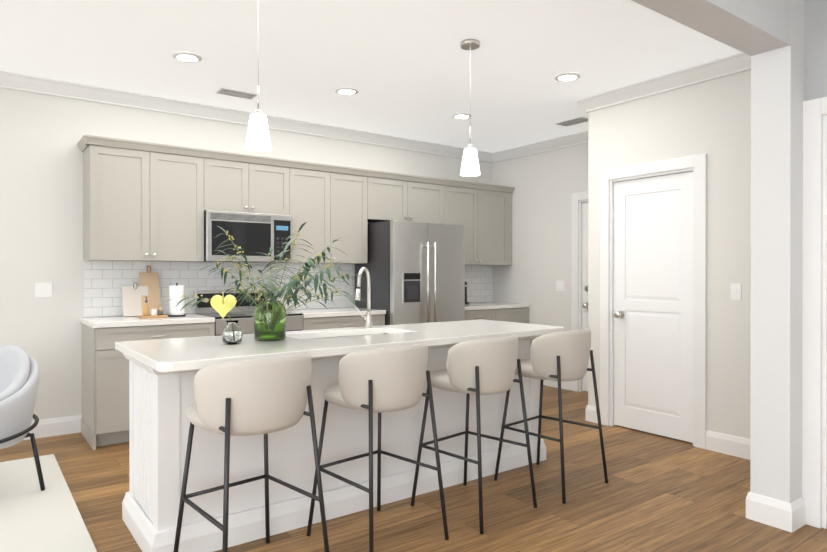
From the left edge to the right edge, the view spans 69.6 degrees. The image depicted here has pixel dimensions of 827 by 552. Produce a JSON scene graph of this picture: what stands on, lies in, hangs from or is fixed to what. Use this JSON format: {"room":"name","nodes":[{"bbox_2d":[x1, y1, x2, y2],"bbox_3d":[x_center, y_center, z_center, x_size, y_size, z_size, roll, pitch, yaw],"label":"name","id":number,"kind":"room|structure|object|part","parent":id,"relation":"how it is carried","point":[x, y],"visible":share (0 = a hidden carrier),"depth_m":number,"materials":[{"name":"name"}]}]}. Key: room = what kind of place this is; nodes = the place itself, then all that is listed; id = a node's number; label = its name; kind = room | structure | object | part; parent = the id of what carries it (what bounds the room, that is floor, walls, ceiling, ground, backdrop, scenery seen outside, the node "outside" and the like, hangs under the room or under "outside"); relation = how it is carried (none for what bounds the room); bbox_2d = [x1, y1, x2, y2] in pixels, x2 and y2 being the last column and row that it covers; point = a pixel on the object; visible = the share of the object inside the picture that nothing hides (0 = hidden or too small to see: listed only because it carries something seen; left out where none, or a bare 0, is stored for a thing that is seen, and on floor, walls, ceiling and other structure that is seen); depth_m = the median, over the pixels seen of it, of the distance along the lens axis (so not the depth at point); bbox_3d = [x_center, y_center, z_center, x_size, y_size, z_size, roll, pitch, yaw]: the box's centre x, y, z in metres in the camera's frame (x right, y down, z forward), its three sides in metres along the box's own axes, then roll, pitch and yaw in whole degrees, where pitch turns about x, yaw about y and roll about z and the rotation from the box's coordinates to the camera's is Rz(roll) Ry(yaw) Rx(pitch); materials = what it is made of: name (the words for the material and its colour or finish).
{"room":"kitchen","nodes":[
{"label":"kitchen","id":0,"kind":"room"},
{"bbox_2d":[0,87,491,420],"bbox_3d":[-3.191,-0.132,4.445,10.540,2.760,0.120,0,0,-36],"label":"wall","id":1,"kind":"structure","parent":0,"point":[41,196],"depth_m":4.68,"materials":[{"name":"white paint"}]},
{"bbox_2d":[35,282,51,296],"bbox_3d":[-2.862,0.108,4.606,0.116,0.114,0.012,0,0,-36],"label":"light switch","id":2,"kind":"object","parent":1,"relation":"attached to","point":[43,289],"visible":1,"depth_m":4.61,"materials":[{"name":"white plastic"}]},
{"bbox_2d":[24,415,81,439],"bbox_3d":[-4.960,1.185,3.056,5.738,0.135,0.016,0,0,-36],"label":"baseboard","id":3,"kind":"structure","parent":1,"relation":"attached to","point":[70,424],"depth_m":4.65,"materials":[{"name":"white"}]},
{"bbox_2d":[81,135,152,262],"bbox_3d":[-2.373,-0.589,4.755,0.425,0.932,0.346,0,0,-36],"label":"upper cabinet","id":4,"kind":"object","parent":1,"relation":"attached to","point":[118,173],"depth_m":4.62,"materials":[{"name":"grey paint"}]},
{"bbox_2d":[153,143,204,262],"bbox_3d":[-2.032,-0.589,5.008,0.425,0.932,0.346,0,0,-36],"label":"upper cabinet","id":5,"kind":"object","parent":1,"relation":"attached to","point":[178,171],"depth_m":4.88,"materials":[{"name":"grey paint"}]},
{"bbox_2d":[205,149,248,210],"bbox_3d":[-1.705,-0.805,5.249,0.387,0.502,0.346,0,0,-36],"label":"upper cabinet","id":6,"kind":"object","parent":1,"relation":"attached to","point":[226,173],"depth_m":5.11,"materials":[{"name":"grey paint"}]},
{"bbox_2d":[0,71,491,162],"bbox_3d":[-3.131,-1.460,4.361,10.300,0.104,0.078,0,0,-36],"label":"crown molding","id":7,"kind":"structure","parent":1,"relation":"attached to","point":[9,80],"depth_m":5.28,"materials":[{"name":"white wood"}]},
{"bbox_2d":[205,207,292,262],"bbox_3d":[-1.530,-0.338,5.340,0.763,0.424,0.394,0,0,-36],"label":"microwave","id":8,"kind":"object","parent":1,"relation":"attached to","point":[252,231],"depth_m":5.17,"materials":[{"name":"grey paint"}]},
{"bbox_2d":[249,155,292,214],"bbox_3d":[-1.394,-0.806,5.479,0.387,0.502,0.346,0,0,-36],"label":"upper cabinet","id":9,"kind":"object","parent":1,"relation":"attached to","point":[270,179],"depth_m":5.35,"materials":[{"name":"grey paint"}]},
{"bbox_2d":[83,261,492,316],"bbox_3d":[-0.829,-0.115,6.109,4.517,0.884,0.006,0,0,-36],"label":"backsplash","id":10,"kind":"structure","parent":1,"relation":"attached to","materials":[{"name":"tile"}]},
{"bbox_2d":[293,160,332,262],"bbox_3d":[-1.069,-0.592,5.720,0.420,0.932,0.346,0,0,-36],"label":"upper cabinet","id":11,"kind":"object","parent":1,"relation":"attached to","point":[312,182],"depth_m":5.60,"materials":[{"name":"grey paint"}]},
{"bbox_2d":[317,165,368,266],"bbox_3d":[-0.731,-0.592,5.969,0.419,0.932,0.346,0,0,-36],"label":"upper cabinet","id":12,"kind":"object","parent":1,"relation":"attached to","point":[350,184],"depth_m":5.85,"materials":[{"name":"grey paint"}]},
{"bbox_2d":[369,170,408,222],"bbox_3d":[-0.364,-0.816,6.240,0.491,0.487,0.346,0,0,-36],"label":"upper cabinet","id":13,"kind":"object","parent":1,"relation":"attached to","point":[388,191],"depth_m":6.11,"materials":[{"name":"grey paint"}]},
{"bbox_2d":[409,175,444,222],"bbox_3d":[0.031,-0.816,6.532,0.492,0.487,0.346,0,0,-36],"label":"upper cabinet","id":14,"kind":"object","parent":1,"relation":"attached to","point":[426,194],"depth_m":6.40,"materials":[{"name":"grey paint"}]},
{"bbox_2d":[445,179,480,266],"bbox_3d":[0.431,-0.595,6.828,0.500,0.932,0.346,0,0,-36],"label":"upper cabinet","id":15,"kind":"object","parent":1,"relation":"attached to","point":[462,198],"depth_m":6.76,"materials":[{"name":"grey paint"}]},
{"bbox_2d":[481,183,512,266],"bbox_3d":[0.861,-0.596,7.146,0.568,0.932,0.346,0,0,-36],"label":"upper cabinet","id":16,"kind":"object","parent":1,"relation":"attached to","point":[496,200],"depth_m":7.02,"materials":[{"name":"grey paint"}]},
{"bbox_2d":[0,0,741,152],"bbox_3d":[-0.227,-1.541,0.650,10.800,0.080,10.000,0,0,-36],"label":"ceiling","id":17,"kind":"structure","parent":0,"point":[402,67],"depth_m":4.08,"materials":[{"name":"white paint"}]},
{"bbox_2d":[172,52,201,62],"bbox_3d":[-1.561,-1.505,4.104,0.189,0.011,0.189,0,0,9],"label":"recessed light","id":18,"kind":"object","parent":17,"relation":"in","point":[194,58],"depth_m":4.09,"materials":[{"name":"white plastic"}]},
{"bbox_2d":[216,88,256,99],"bbox_3d":[-1.465,-1.507,4.933,0.300,0.012,0.150,0,0,-36],"label":"ceiling vent","id":19,"kind":"object","parent":17,"relation":"in","point":[235,93],"visible":0.96,"depth_m":4.91,"materials":[{"name":"grey metal"}]},
{"bbox_2d":[245,0,271,150],"bbox_3d":[-0.783,-1.075,3.001,0.132,0.864,0.132,0,0,-36],"label":"pendant light","id":20,"kind":"object","parent":17,"relation":"hanging from","point":[258,137],"visible":1,"depth_m":2.97,"materials":[{"name":"white glass"}]},
{"bbox_2d":[335,87,357,94],"bbox_3d":[-0.546,-1.507,4.866,0.189,0.011,0.189,0,0,9],"label":"recessed light","id":21,"kind":"object","parent":17,"relation":"in","point":[344,90],"depth_m":4.85,"materials":[{"name":"white"}]},
{"bbox_2d":[452,113,471,118],"bbox_3d":[0.456,-1.509,5.631,0.189,0.011,0.189,0,0,9],"label":"recessed light","id":22,"kind":"object","parent":17,"relation":"in","point":[460,115],"depth_m":5.62,"materials":[{"name":"white"}]},
{"bbox_2d":[460,39,479,175],"bbox_3d":[0.367,-1.082,3.851,0.132,0.854,0.132,0,0,-36],"label":"pendant light","id":23,"kind":"object","parent":17,"relation":"hanging from","point":[470,165],"visible":1,"depth_m":3.81,"materials":[{"name":"white glass"}]},
{"bbox_2d":[555,73,579,81],"bbox_3d":[1.168,-1.506,4.516,0.189,0.011,0.189,0,0,9],"label":"recessed light","id":24,"kind":"object","parent":17,"relation":"in","point":[563,77],"depth_m":4.51,"materials":[{"name":"white"}]},
{"bbox_2d":[555,117,587,126],"bbox_3d":[1.573,-1.510,5.836,0.170,0.012,0.320,0,0,-36],"label":"ceiling vent","id":25,"kind":"object","parent":17,"relation":"in","point":[578,120],"visible":0.96,"depth_m":5.82,"materials":[{"name":"grey metal"}]},
{"bbox_2d":[0,385,826,551],"bbox_3d":[-0.227,1.289,0.658,10.800,0.060,10.000,0,0,-36],"label":"floor","id":26,"kind":"structure","parent":0,"point":[658,493],"depth_m":3.23,"materials":[{"name":"brown wood"}]},
{"bbox_2d":[0,454,96,551],"bbox_3d":[-3.228,1.247,2.481,3.140,0.012,1.800,0,0,-36],"label":"rug","id":27,"kind":"object","parent":26,"relation":"on","point":[34,517],"visible":0.95,"depth_m":3.12,"materials":[{"name":"white fabric"}]},
{"bbox_2d":[0,345,44,490],"bbox_3d":[-2.476,0.824,3.333,0.744,0.824,0.614,0,0,19],"label":"lounge chair","id":28,"kind":"object","parent":27,"relation":"on","point":[19,375],"visible":1,"depth_m":3.33,"materials":[{"name":"grey fabric"}]},
{"bbox_2d":[80,319,212,449],"bbox_3d":[-2.129,0.810,4.769,0.870,0.875,0.621,0,0,-36],"label":"base cabinet","id":29,"kind":"object","parent":26,"relation":"on","point":[105,369],"depth_m":4.37,"materials":[{"name":"grey paint"}]},
{"bbox_2d":[81,307,384,326],"bbox_3d":[-1.465,0.349,5.249,2.520,0.042,0.634,0,0,-36],"label":"countertop","id":30,"kind":"structure","parent":29,"relation":"on","point":[310,312],"depth_m":4.81,"materials":[{"name":"white stone"}]},
{"bbox_2d":[122,265,160,316],"bbox_3d":[-2.270,0.120,4.958,0.290,0.418,0.127,0,0,-36],"label":"cutting boards","id":31,"kind":"object","parent":30,"relation":"on","point":[134,295],"visible":0.9,"depth_m":4.95,"materials":[{"name":"beige wood"}]},
{"bbox_2d":[138,315,167,317],"bbox_3d":[-2.088,0.324,4.767,0.195,0.015,0.125,0,0,-36],"label":"decorative tray","id":32,"kind":"object","parent":30,"relation":"on","point":[150,316],"visible":1,"depth_m":4.72,"materials":[{"name":"brown wood"}]},
{"bbox_2d":[143,297,162,315],"bbox_3d":[-2.084,0.240,4.769,0.148,0.152,0.049,0,0,-36],"label":"decorative bottles","id":33,"kind":"object","parent":32,"relation":"on","point":[146,310],"visible":1,"depth_m":4.74,"materials":[{"name":"brown glass"}]},
{"bbox_2d":[168,283,185,316],"bbox_3d":[-1.949,0.194,4.903,0.136,0.274,0.136,0,0,-36],"label":"paper towel","id":34,"kind":"object","parent":30,"relation":"on","point":[176,291],"visible":1,"depth_m":4.86,"materials":[{"name":"white paper"}]},
{"bbox_2d":[173,354,328,551],"bbox_3d":[-0.678,0.786,2.465,0.511,0.938,0.509,0,0,-43],"label":"stool","id":35,"kind":"object","parent":26,"relation":"on","point":[265,397],"visible":1,"depth_m":2.28,"materials":[{"name":"grey fabric"}]},
{"bbox_2d":[213,315,304,335],"bbox_3d":[-1.447,0.793,5.230,0.761,0.905,0.575,0,0,-36],"label":"oven","id":36,"kind":"object","parent":26,"relation":"on","point":[246,322],"depth_m":4.93,"materials":[{"name":"grey paint"}]},
{"bbox_2d":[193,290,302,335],"bbox_3d":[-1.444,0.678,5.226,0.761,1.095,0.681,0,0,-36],"label":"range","id":37,"kind":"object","parent":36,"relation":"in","point":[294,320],"depth_m":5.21,"materials":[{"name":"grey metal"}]},
{"bbox_2d":[122,339,545,551],"bbox_3d":[-0.300,0.813,3.557,2.513,0.877,0.644,0,0,-36],"label":"kitchen island","id":38,"kind":"object","parent":26,"relation":"on","point":[159,425],"depth_m":2.99,"materials":[{"name":"white paint"}]},
{"bbox_2d":[115,319,563,374],"bbox_3d":[-0.231,0.356,3.440,2.555,0.038,0.918,0,0,-36],"label":"island countertop","id":39,"kind":"structure","parent":38,"relation":"on","point":[164,356],"depth_m":3.05,"materials":[{"name":"white stone"}]},
{"bbox_2d":[210,292,242,343],"bbox_3d":[-0.923,0.205,2.946,0.156,0.264,0.107,0,0,-36],"label":"vase","id":40,"kind":"object","parent":39,"relation":"on","point":[223,306],"visible":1,"depth_m":2.92,"materials":[{"name":"clear glass"}]},
{"bbox_3d":[-0.930,0.199,2.923,0.119,0.252,0.077,0,0,-36],"label":"flower","id":41,"kind":"part","parent":40,"relation":"part of","materials":[{"name":"yellow plant"}]},
{"bbox_2d":[157,222,365,340],"bbox_3d":[-0.722,0.030,3.172,1.115,0.611,0.949,0,0,-36],"label":"vase","id":42,"kind":"object","parent":39,"relation":"on","point":[269,316],"visible":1,"depth_m":3.08,"materials":[{"name":"green glass"}]},
{"bbox_2d":[302,333,387,339],"bbox_3d":[-0.381,0.481,3.514,0.770,0.214,0.360,0,0,-36],"label":"sink","id":43,"kind":"object","parent":39,"relation":"in","point":[331,335],"depth_m":3.64,"materials":[{"name":"white metal"}]},
{"bbox_2d":[353,267,372,327],"bbox_3d":[-0.327,0.139,3.779,0.206,0.392,0.203,0,0,-36],"label":"faucet","id":44,"kind":"object","parent":39,"relation":"on","point":[368,324],"depth_m":3.84,"materials":[{"name":"silver metal"}]},
{"bbox_2d":[305,315,384,329],"bbox_3d":[-0.808,0.807,5.746,0.865,0.875,0.621,0,0,-36],"label":"base cabinet","id":45,"kind":"object","parent":26,"relation":"on","point":[338,321],"depth_m":5.47,"materials":[{"name":"grey paint"}]},
{"bbox_2d":[306,343,448,551],"bbox_3d":[-0.178,0.785,2.847,0.511,0.938,0.509,0,0,-44],"label":"stool","id":46,"kind":"object","parent":26,"relation":"on","point":[380,380],"visible":1,"depth_m":2.65,"materials":[{"name":"grey fabric"}]},
{"bbox_2d":[355,219,464,324],"bbox_3d":[-0.040,0.356,6.215,0.896,1.775,0.720,0,0,-36],"label":"fridge","id":47,"kind":"object","parent":26,"relation":"on","point":[422,249],"depth_m":5.88,"materials":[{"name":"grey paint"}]},
{"bbox_2d":[411,335,536,533],"bbox_3d":[0.323,0.784,3.230,0.511,0.938,0.509,0,0,-45],"label":"stool","id":48,"kind":"object","parent":26,"relation":"on","point":[479,367],"visible":1,"depth_m":3.03,"materials":[{"name":"grey fabric"}]},
{"bbox_2d":[465,311,496,320],"bbox_3d":[0.508,0.804,6.718,0.548,0.875,0.621,0,0,-36],"label":"base cabinet","id":49,"kind":"object","parent":26,"relation":"on","point":[469,315],"depth_m":6.51,"materials":[{"name":"grey paint"}]},
{"bbox_2d":[465,303,528,310],"bbox_3d":[0.731,0.346,6.872,1.102,0.039,0.634,0,0,-36],"label":"countertop","id":50,"kind":"structure","parent":49,"relation":"on","point":[471,306],"depth_m":6.64,"materials":[{"name":"white stone"}]},
{"bbox_2d":[465,282,468,303],"bbox_3d":[0.595,0.194,6.896,0.100,0.262,0.100,0,0,-36],"label":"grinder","id":51,"kind":"object","parent":50,"relation":"on","point":[466,302],"visible":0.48,"depth_m":6.87,"materials":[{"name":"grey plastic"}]},
{"bbox_2d":[497,307,528,323],"bbox_3d":[0.949,0.803,7.044,0.548,0.875,0.621,0,0,-36],"label":"base cabinet","id":52,"kind":"object","parent":26,"relation":"on","point":[507,314],"depth_m":6.81,"materials":[{"name":"grey paint"}]},
{"bbox_2d":[494,329,607,502],"bbox_3d":[0.832,0.783,3.618,0.511,0.938,0.509,0,0,-43],"label":"stool","id":53,"kind":"object","parent":26,"relation":"on","point":[559,357],"visible":0.94,"depth_m":3.42,"materials":[{"name":"grey fabric"}]},
{"bbox_2d":[492,142,587,330],"bbox_3d":[1.720,-0.138,6.567,0.120,2.760,2.305,0,0,-36],"label":"wall","id":54,"kind":"structure","parent":0,"point":[546,184],"depth_m":6.80,"materials":[{"name":"white paint"}]},
{"bbox_2d":[492,130,587,162],"bbox_3d":[1.636,-1.466,6.509,0.078,0.104,2.080,0,0,-36],"label":"crown molding","id":55,"kind":"structure","parent":54,"relation":"attached to","point":[581,137],"depth_m":6.74,"materials":[{"name":"white"}]},
{"bbox_2d":[540,379,571,390],"bbox_3d":[1.540,1.174,6.699,0.016,0.135,0.605,0,0,-36],"label":"baseboard","id":56,"kind":"structure","parent":54,"relation":"attached to","point":[567,385],"depth_m":6.58,"materials":[{"name":"white"}]},
{"bbox_2d":[556,280,564,290],"bbox_3d":[1.623,0.107,6.586,0.012,0.114,0.116,0,0,-36],"label":"light switch","id":57,"kind":"object","parent":54,"relation":"attached to","point":[560,285],"visible":1,"depth_m":6.58,"materials":[{"name":"white plastic"}]},
{"bbox_2d":[571,191,587,391],"bbox_3d":[2.040,0.176,6.117,0.140,2.135,0.920,0,0,-36],"label":"door frame","id":58,"kind":"structure","parent":54,"relation":"attached to","point":[579,199],"depth_m":6.39,"materials":[{"name":"white wood"}]},
{"bbox_2d":[582,202,587,391],"bbox_3d":[2.015,0.223,6.091,0.101,2.016,0.722,0,0,-36],"label":"exterior door","id":59,"kind":"structure","parent":54,"relation":"in","point":[585,275],"depth_m":6.36,"materials":[{"name":"white wood"}]},
{"bbox_2d":[588,69,750,438],"bbox_3d":[2.086,-0.132,4.440,0.120,2.760,1.790,0,0,-36],"label":"wall","id":60,"kind":"structure","parent":0,"point":[711,119],"depth_m":4.25,"materials":[{"name":"white paint"}]},
{"bbox_2d":[586,405,599,421],"bbox_3d":[1.884,1.178,5.418,0.986,0.135,0.016,0,0,-36],"label":"baseboard","id":61,"kind":"structure","parent":60,"relation":"attached to","point":[591,412],"depth_m":5.08,"materials":[{"name":"white"}]},
{"bbox_2d":[614,171,692,442],"bbox_3d":[1.864,0.230,4.661,0.101,2.011,0.702,0,0,-36],"label":"pantry door","id":62,"kind":"structure","parent":60,"relation":"in","point":[653,305],"depth_m":4.66,"materials":[{"name":"white wood"}]},
{"bbox_2d":[600,154,706,448],"bbox_3d":[1.890,0.182,4.688,0.140,2.130,0.900,0,0,-36],"label":"door frame","id":63,"kind":"structure","parent":60,"relation":"attached to","point":[695,164],"depth_m":4.50,"materials":[{"name":"white wood"}]},
{"bbox_2d":[575,52,750,112],"bbox_3d":[1.956,-1.460,4.444,0.078,0.104,1.778,0,0,-36],"label":"crown molding","id":64,"kind":"structure","parent":60,"relation":"attached to","point":[726,66],"depth_m":4.47,"materials":[{"name":"white wood"}]},
{"bbox_2d":[706,430,749,459],"bbox_3d":[2.324,1.182,4.007,0.016,0.135,0.715,0,0,-36],"label":"baseboard","id":65,"kind":"structure","parent":60,"relation":"attached to","point":[715,441],"depth_m":4.16,"materials":[{"name":"white wood"}]},
{"bbox_2d":[731,283,740,299],"bbox_3d":[2.234,0.109,4.128,0.012,0.114,0.070,0,0,-36],"label":"light switch","id":66,"kind":"object","parent":60,"relation":"attached to","point":[735,291],"visible":1,"depth_m":4.12,"materials":[{"name":"white plastic"}]},
{"bbox_2d":[631,0,790,55],"bbox_3d":[-1.542,-1.313,0.528,8.300,0.375,0.185,0,0,-36],"label":"header beam","id":67,"kind":"structure","parent":0,"point":[752,27],"depth_m":2.71,"materials":[{"name":"white paint"}]},
{"bbox_2d":[750,0,804,502],"bbox_3d":[2.483,-0.129,3.506,1.710,2.760,0.185,0,0,-36],"label":"wall column","id":68,"kind":"structure","parent":0,"point":[777,87],"depth_m":2.98,"materials":[{"name":"white paint"}]},
{"bbox_2d":[746,492,786,519],"bbox_3d":[2.144,1.184,3.384,1.046,0.135,0.016,0,0,-36],"label":"baseboard","id":69,"kind":"structure","parent":68,"relation":"attached to","point":[757,505],"depth_m":3.03,"materials":[{"name":"white wood"}]},
{"bbox_2d":[805,0,826,527],"bbox_3d":[3.657,-0.121,0.858,0.120,2.760,5.470,0,0,-36],"label":"wall","id":70,"kind":"structure","parent":0,"point":[815,49],"depth_m":2.98,"materials":[{"name":"grey paint"}]},
{"bbox_2d":[802,97,826,528],"bbox_3d":[2.312,0.186,2.662,0.140,2.135,0.980,0,0,-36],"label":"door frame","id":71,"kind":"structure","parent":70,"relation":"attached to","point":[814,394],"depth_m":2.97,"materials":[{"name":"white wood"}]}
]}

